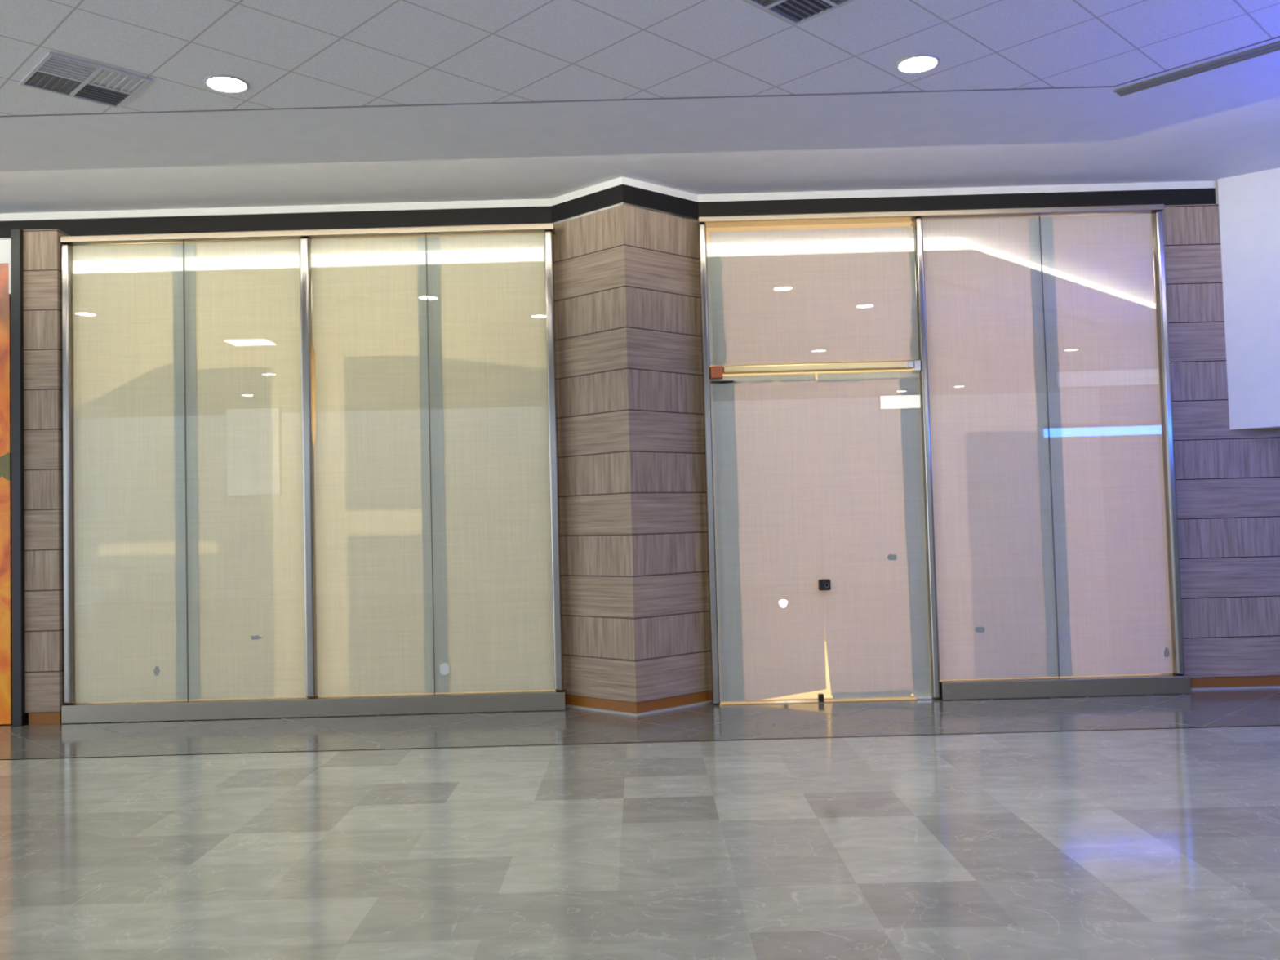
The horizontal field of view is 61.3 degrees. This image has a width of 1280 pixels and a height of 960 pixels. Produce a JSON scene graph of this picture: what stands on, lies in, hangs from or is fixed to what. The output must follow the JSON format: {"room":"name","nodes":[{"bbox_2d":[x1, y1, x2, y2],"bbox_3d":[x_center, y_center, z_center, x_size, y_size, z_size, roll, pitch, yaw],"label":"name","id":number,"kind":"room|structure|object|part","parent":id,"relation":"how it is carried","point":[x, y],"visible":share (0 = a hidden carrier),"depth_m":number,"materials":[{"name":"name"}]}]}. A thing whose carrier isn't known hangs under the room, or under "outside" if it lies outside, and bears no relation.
{"room":"shopping mall","nodes":[
{"label":"shopping mall","id":0,"kind":"room"},
{"bbox_2d":[22,229,69,713],"bbox_3d":[-5.410,-0.089,10.018,0.308,4.372,0.520,-2,-2,0],"label":"wall","id":1,"kind":"structure","parent":0,"point":[42,441],"depth_m":9.76,"materials":[{"name":"brown wood"}]},
{"bbox_2d":[28,711,62,724],"bbox_3d":[-5.335,2.147,9.919,0.278,0.107,0.496,-2,-2,0],"label":"baseboard","id":2,"kind":"structure","parent":1,"relation":"attached to","point":[34,718],"depth_m":9.67,"materials":[{"name":"brown wood"}]},
{"bbox_2d":[59,222,567,724],"bbox_3d":[-2.989,-0.079,9.870,4.528,4.421,0.230,-2,-2,0],"label":"window","id":3,"kind":"structure","parent":1,"relation":"in","point":[311,705],"depth_m":9.79,"materials":[{"name":"metal"}]},
{"bbox_3d":[-5.215,-0.069,9.892,0.078,4.195,0.190,-2,-2,0],"label":"frame","id":4,"kind":"part","parent":3,"relation":"part of","materials":[{"name":"metal"}]},
{"bbox_2d":[72,242,185,702],"bbox_3d":[-4.659,-0.085,9.880,1.032,4.190,0.003,-2,-2,0],"label":"paper sheet","id":5,"kind":"object","parent":3,"relation":"attached to","point":[124,464],"visible":1,"depth_m":9.88,"materials":[{"name":"beige paper"}]},
{"bbox_2d":[153,666,159,675],"bbox_3d":[-4.386,1.734,9.800,0.056,0.086,0.002,-2,-2,0],"label":"paper patch","id":6,"kind":"object","parent":5,"relation":"attached to","point":[156,670],"visible":1,"depth_m":9.80,"materials":[{"name":"grey paper"}]},
{"bbox_2d":[172,243,199,700],"bbox_3d":[-4.149,-0.094,9.868,0.210,4.175,0.003,-2,-2,0],"label":"strip","id":7,"kind":"object","parent":3,"relation":"attached to","point":[189,248],"visible":1,"depth_m":9.87,"materials":[{"name":"grey glass"}]},
{"bbox_2d":[185,239,306,699],"bbox_3d":[-3.603,-0.114,9.880,1.072,4.190,0.003,-2,-2,0],"label":"paper sheet","id":8,"kind":"object","parent":3,"relation":"attached to","point":[251,515],"visible":1,"depth_m":9.88,"materials":[{"name":"beige paper"}]},
{"bbox_2d":[250,635,262,639],"bbox_3d":[-3.481,1.430,9.811,0.107,0.039,0.002,-2,-2,0],"label":"paper patch","id":9,"kind":"object","parent":8,"relation":"attached to","point":[257,637],"visible":1,"depth_m":9.81,"materials":[{"name":"grey paper"}]},
{"bbox_3d":[-2.924,2.047,9.783,4.513,0.163,0.230,-2,-2,0],"label":"sill","id":10,"kind":"part","parent":3,"relation":"part of","materials":[{"name":"metal"}]},
{"bbox_2d":[311,235,425,696],"bbox_3d":[-2.446,-0.145,9.880,1.067,4.190,0.003,-2,-2,0],"label":"paper sheet","id":11,"kind":"object","parent":3,"relation":"attached to","point":[368,494],"visible":1,"depth_m":9.88,"materials":[{"name":"beige paper"}]},
{"bbox_2d":[417,236,448,693],"bbox_3d":[-1.895,-0.155,9.868,0.210,4.175,0.003,-2,-2,0],"label":"strip","id":12,"kind":"object","parent":3,"relation":"attached to","point":[437,441],"visible":1,"depth_m":9.87,"materials":[{"name":"grey glass"}]},
{"bbox_2d":[440,662,449,675],"bbox_3d":[-1.769,1.713,9.785,0.090,0.110,0.002,-2,-2,0],"label":"window sticker","id":13,"kind":"object","parent":3,"relation":"attached to","point":[444,668],"visible":1,"depth_m":9.78,"materials":[{"name":"white paper"}]},
{"bbox_2d":[426,232,555,693],"bbox_3d":[-1.368,-0.174,9.880,1.083,4.190,0.003,-2,-2,0],"label":"paper sheet","id":14,"kind":"object","parent":3,"relation":"attached to","point":[498,520],"visible":1,"depth_m":9.88,"materials":[{"name":"beige paper"}]},
{"bbox_3d":[-0.786,-0.189,9.892,0.078,4.195,0.190,-2,-2,0],"label":"frame","id":15,"kind":"part","parent":3,"relation":"part of","materials":[{"name":"metal"}]},
{"bbox_2d":[0,176,1218,239],"bbox_3d":[-0.068,-2.532,9.936,18.000,0.250,0.870,-2,-2,0],"label":"wall","id":16,"kind":"structure","parent":0,"point":[620,180],"depth_m":10.09,"materials":[{"name":"white paint"}]},
{"bbox_2d":[0,184,1215,237],"bbox_3d":[-1.847,-2.463,9.787,14.440,0.157,0.606,-2,-2,0],"label":"trim","id":17,"kind":"structure","parent":16,"relation":"attached to","point":[620,193],"depth_m":10.08,"materials":[{"name":"black paint"}]},
{"bbox_2d":[697,222,719,705],"bbox_3d":[1.587,-0.185,9.889,1.987,4.390,0.190,-2,-2,0],"label":"door frame","id":18,"kind":"structure","parent":16,"relation":"in","point":[702,245],"depth_m":9.80,"materials":[{"name":"metal"}]},
{"bbox_2d":[706,240,726,365],"bbox_3d":[0.704,-1.629,9.925,0.155,1.155,0.003,-2,-2,0],"label":"strip","id":19,"kind":"object","parent":18,"relation":"attached to","point":[717,351],"visible":1,"depth_m":9.92,"materials":[{"name":"grey glass"}]},
{"bbox_2d":[711,373,823,702],"bbox_3d":[1.172,0.523,9.813,0.965,2.979,0.055,-2,-2,0],"label":"door","id":20,"kind":"structure","parent":18,"relation":"attached to","point":[820,695],"depth_m":9.77,"materials":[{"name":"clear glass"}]},
{"bbox_2d":[711,380,744,702],"bbox_3d":[0.796,0.550,9.836,0.219,2.920,0.003,-2,-2,0],"label":"strip","id":21,"kind":"object","parent":20,"relation":"attached to","point":[722,395],"visible":1,"depth_m":9.83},
{"bbox_2d":[710,373,815,383],"bbox_3d":[1.127,-0.927,9.896,0.960,0.072,0.003,-2,-2,0],"label":"strip","id":22,"kind":"object","parent":20,"relation":"attached to","point":[788,377],"visible":1,"depth_m":9.89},
{"bbox_2d":[733,379,826,700],"bbox_3d":[1.179,0.539,9.848,0.947,2.918,0.003,-2,-2,0],"label":"paper sheet","id":23,"kind":"object","parent":20,"relation":"attached to","point":[776,432],"visible":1,"depth_m":9.85,"materials":[{"name":"beige paper"}]},
{"bbox_2d":[709,226,914,365],"bbox_3d":[1.595,-1.690,9.939,1.880,1.250,0.003,-2,-2,0],"label":"paper sheet","id":24,"kind":"object","parent":18,"relation":"attached to","point":[816,295],"visible":0.88,"depth_m":9.94,"materials":[{"name":"beige paper"}]},
{"bbox_2d":[710,360,920,379],"bbox_3d":[1.601,-1.009,9.867,1.911,0.123,0.110,-2,-2,0],"label":"bar","id":25,"kind":"object","parent":18,"relation":"attached to","point":[717,372],"visible":1,"depth_m":9.83,"materials":[{"name":"gold metal"}]},
{"bbox_2d":[817,370,932,699],"bbox_3d":[2.100,0.498,9.800,0.988,2.981,0.082,-2,-2,0],"label":"door","id":26,"kind":"structure","parent":25,"relation":"attached to","point":[823,584],"depth_m":9.75,"materials":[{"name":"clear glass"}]},
{"bbox_2d":[817,371,897,382],"bbox_3d":[1.995,-0.942,9.896,0.740,0.088,0.003,-2,-2,0],"label":"strip","id":27,"kind":"object","parent":26,"relation":"attached to","point":[849,376],"visible":1,"depth_m":9.89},
{"bbox_2d":[815,377,913,695],"bbox_3d":[2.121,0.508,9.849,0.937,2.888,0.003,-2,-2,0],"label":"paper sheet","id":28,"kind":"object","parent":26,"relation":"attached to","point":[867,612],"visible":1,"depth_m":9.85,"materials":[{"name":"beige paper"}]},
{"bbox_2d":[887,554,896,559],"bbox_3d":[2.293,0.702,9.835,0.091,0.057,0.002,-2,-2,0],"label":"paper patch","id":29,"kind":"object","parent":28,"relation":"attached to","point":[890,557],"visible":1,"depth_m":9.83,"materials":[{"name":"grey paper"}]},
{"bbox_2d":[832,689,911,699],"bbox_3d":[2.098,1.942,9.778,0.710,0.074,0.003,-2,-2,0],"label":"strip","id":30,"kind":"object","parent":26,"relation":"attached to","point":[900,693],"visible":1,"depth_m":9.78,"materials":[{"name":"beige paper"}]},
{"bbox_2d":[898,370,931,697],"bbox_3d":[2.503,0.481,9.837,0.188,2.965,0.003,-2,-2,0],"label":"strip","id":31,"kind":"object","parent":26,"relation":"attached to","point":[908,380],"visible":1,"depth_m":9.84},
{"bbox_2d":[909,232,918,359],"bbox_3d":[2.501,-1.688,9.926,0.078,1.175,0.003,-2,-2,0],"label":"strip","id":32,"kind":"object","parent":18,"relation":"attached to","point":[913,345],"visible":1,"depth_m":9.92,"materials":[{"name":"grey glass"}]},
{"bbox_2d":[553,202,711,716],"bbox_3d":[-0.079,-0.188,9.821,1.385,4.479,0.910,-2,-2,0],"label":"column","id":33,"kind":"structure","parent":0,"point":[633,537],"depth_m":9.68,"materials":[{"name":"brown wood"}]},
{"bbox_3d":[-0.020,1.987,9.744,1.364,0.089,0.846,-2,-2,0],"label":"baseboard","id":34,"kind":"part","parent":33,"relation":"part of","materials":[{"name":"brown wood"}]},
{"bbox_2d":[0,640,1279,959],"bbox_3d":[0.398,1.761,3.013,31.326,0.006,23.515,-2,-2,0],"label":"floor","id":35,"kind":"structure","parent":0,"point":[1144,827],"depth_m":5.76,"materials":[{"name":"tile"}]},
{"bbox_2d":[0,228,28,726],"bbox_3d":[-7.133,0.003,9.831,3.138,4.479,0.250,-2,-2,0],"label":"poster panel","id":36,"kind":"object","parent":35,"relation":"on","point":[12,677],"visible":0.66,"depth_m":9.74,"materials":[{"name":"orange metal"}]},
{"bbox_2d":[0,263,12,724],"bbox_3d":[-7.149,0.146,9.790,2.900,4.170,0.040,-2,-2,0],"label":"print","id":37,"kind":"object","parent":36,"relation":"attached to","point":[6,517],"depth_m":9.77},
{"bbox_3d":[-5.607,-0.038,9.831,0.083,4.479,0.250,-2,-2,0],"label":"post","id":38,"kind":"part","parent":36,"relation":"part of","materials":[{"name":"black metal"}]},
{"bbox_2d":[778,600,786,607],"bbox_3d":[1.569,1.654,11.820,0.400,0.859,0.280,-1,-2,-9],"label":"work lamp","id":39,"kind":"object","parent":35,"relation":"on","point":[783,603],"visible":0.02,"depth_m":11.78,"materials":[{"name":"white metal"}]},
{"bbox_2d":[720,697,933,705],"bbox_3d":[1.681,2.003,9.790,1.917,0.005,0.150,-2,-2,0],"label":"trim","id":40,"kind":"structure","parent":35,"relation":"on","point":[831,700],"depth_m":9.77,"materials":[{"name":"metal"}]},
{"bbox_2d":[0,0,1279,171],"bbox_3d":[-3.461,-2.619,3.150,29.222,0.035,17.194,-2,-2,0],"label":"ceiling","id":41,"kind":"structure","parent":0,"point":[290,53],"depth_m":6.82,"materials":[{"name":"tile"}]},
{"bbox_2d":[18,51,152,108],"bbox_3d":[-3.412,-2.452,6.649,0.580,0.014,0.580,1,-3,-45],"label":"ceiling vent","id":42,"kind":"object","parent":41,"relation":"in","point":[55,73],"visible":1,"depth_m":6.63,"materials":[{"name":"grey metal"}]},
{"bbox_2d":[203,74,249,93],"bbox_3d":[-2.583,-2.478,6.749,0.270,0.022,0.270,-2,-2,0],"label":"recessed light","id":43,"kind":"object","parent":41,"relation":"in","point":[219,82],"visible":1,"depth_m":6.74,"materials":[{"name":"white"}]},
{"bbox_2d":[0,35,1279,117],"bbox_3d":[0.181,-2.573,6.231,18.266,0.005,3.533,-2,-2,17],"label":"trim","id":44,"kind":"structure","parent":41,"relation":"attached to","point":[1278,36],"depth_m":7.17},
{"bbox_2d":[746,0,855,25],"bbox_3d":[0.885,-2.606,5.730,0.580,0.014,0.580,1,-3,-45],"label":"ceiling vent","id":45,"kind":"object","parent":41,"relation":"in","point":[796,12],"visible":1,"depth_m":5.93,"materials":[{"name":"grey metal"}]},
{"bbox_2d":[895,53,940,73],"bbox_3d":[1.731,-2.596,6.729,0.270,0.022,0.270,-2,-2,0],"label":"recessed light","id":46,"kind":"object","parent":41,"relation":"in","point":[916,64],"visible":1,"depth_m":6.72,"materials":[{"name":"white"}]},
{"bbox_2d":[1113,40,1279,96],"bbox_3d":[5.161,-2.739,5.344,0.125,0.010,5.500,1,-3,-45],"label":"ceiling vent","id":47,"kind":"object","parent":41,"relation":"in","point":[1274,46],"visible":1,"depth_m":6.91,"materials":[{"name":"grey metal"}]},
{"bbox_2d":[0,97,1279,213],"bbox_3d":[0.423,-2.873,5.571,19.000,0.050,9.620,-2,-2,0],"label":"bulkhead","id":48,"kind":"structure","parent":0,"point":[1245,140],"depth_m":9.43,"materials":[{"name":"paint"}]},
{"bbox_2d":[706,223,911,243],"bbox_3d":[2.632,-2.571,12.612,5.000,0.080,4.480,-2,-2,0],"label":"ceiling","id":49,"kind":"structure","parent":0,"point":[708,231],"depth_m":11.01,"materials":[{"name":"beige paint"}]},
{"bbox_2d":[710,365,911,640],"bbox_3d":[2.697,-0.134,14.705,5.000,4.620,0.100,-2,-2,0],"label":"wall","id":50,"kind":"structure","parent":0,"point":[898,371],"depth_m":14.71,"materials":[{"name":"beige paint"}]},
{"bbox_2d":[1161,204,1279,678],"bbox_3d":[6.922,-0.418,10.118,4.138,4.372,0.320,-2,-2,0],"label":"wall","id":51,"kind":"structure","parent":0,"point":[1228,481],"depth_m":9.94,"materials":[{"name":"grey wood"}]},
{"bbox_2d":[697,204,1191,700],"bbox_3d":[2.730,-0.245,9.863,4.272,4.445,0.245,-2,-2,0],"label":"window","id":52,"kind":"structure","parent":51,"relation":"in","point":[1176,682],"depth_m":9.81,"materials":[{"name":"metal"}]},
{"bbox_2d":[922,216,1048,679],"bbox_3d":[3.189,-0.311,9.881,1.084,4.223,0.003,-2,-2,0],"label":"paper sheet","id":53,"kind":"object","parent":52,"relation":"attached to","point":[984,445],"visible":1,"depth_m":9.88,"materials":[{"name":"beige paper"}]},
{"bbox_2d":[975,626,985,632],"bbox_3d":[3.088,1.361,9.807,0.091,0.053,0.002,-2,-2,0],"label":"paper patch","id":54,"kind":"object","parent":53,"relation":"attached to","point":[979,629],"visible":1,"depth_m":9.80,"materials":[{"name":"grey paper"}]},
{"bbox_2d":[1028,217,1071,676],"bbox_3d":[3.748,-0.320,9.869,0.220,4.200,0.003,-2,-2,0],"label":"strip","id":55,"kind":"object","parent":52,"relation":"attached to","point":[1046,224],"visible":1,"depth_m":9.87,"materials":[{"name":"grey glass"}]},
{"bbox_3d":[3.815,1.867,9.775,2.218,0.158,0.245,-2,-2,0],"label":"sill","id":56,"kind":"part","parent":52,"relation":"part of","materials":[{"name":"metal"}]},
{"bbox_2d":[1038,213,1173,676],"bbox_3d":[4.255,-0.340,9.881,1.041,4.223,0.003,-2,-2,0],"label":"paper sheet","id":57,"kind":"object","parent":52,"relation":"attached to","point":[1119,601],"visible":1,"depth_m":9.88,"materials":[{"name":"paper"}]},
{"bbox_2d":[1164,646,1169,657],"bbox_3d":[4.777,1.558,9.797,0.049,0.098,0.002,-2,-2,0],"label":"paper patch","id":58,"kind":"object","parent":57,"relation":"attached to","point":[1166,653],"visible":1,"depth_m":9.80,"materials":[{"name":"grey paper"}]},
{"bbox_3d":[4.815,-0.353,9.892,0.075,4.230,0.190,-2,-2,0],"label":"frame","id":59,"kind":"part","parent":52,"relation":"part of","materials":[{"name":"metal"}]},
{"bbox_2d":[1190,675,1279,688],"bbox_3d":[6.989,1.809,10.019,4.125,0.089,0.296,-2,-2,0],"label":"baseboard","id":60,"kind":"structure","parent":51,"relation":"attached to","point":[1262,680],"depth_m":9.87,"materials":[{"name":"brown wood"}]},
{"bbox_2d":[1191,685,1279,690],"bbox_3d":[6.990,1.857,9.872,4.125,0.017,0.065,-2,-2,0],"label":"trim","id":61,"kind":"structure","parent":51,"relation":"attached to","point":[1258,686],"depth_m":9.84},
{"bbox_2d":[1217,167,1279,429],"bbox_3d":[7.181,-1.724,8.909,3.550,2.338,2.199,-2,-2,0],"label":"sign","id":62,"kind":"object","parent":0,"point":[1249,204],"depth_m":9.87,"materials":[{"name":"white paint"}]}
]}

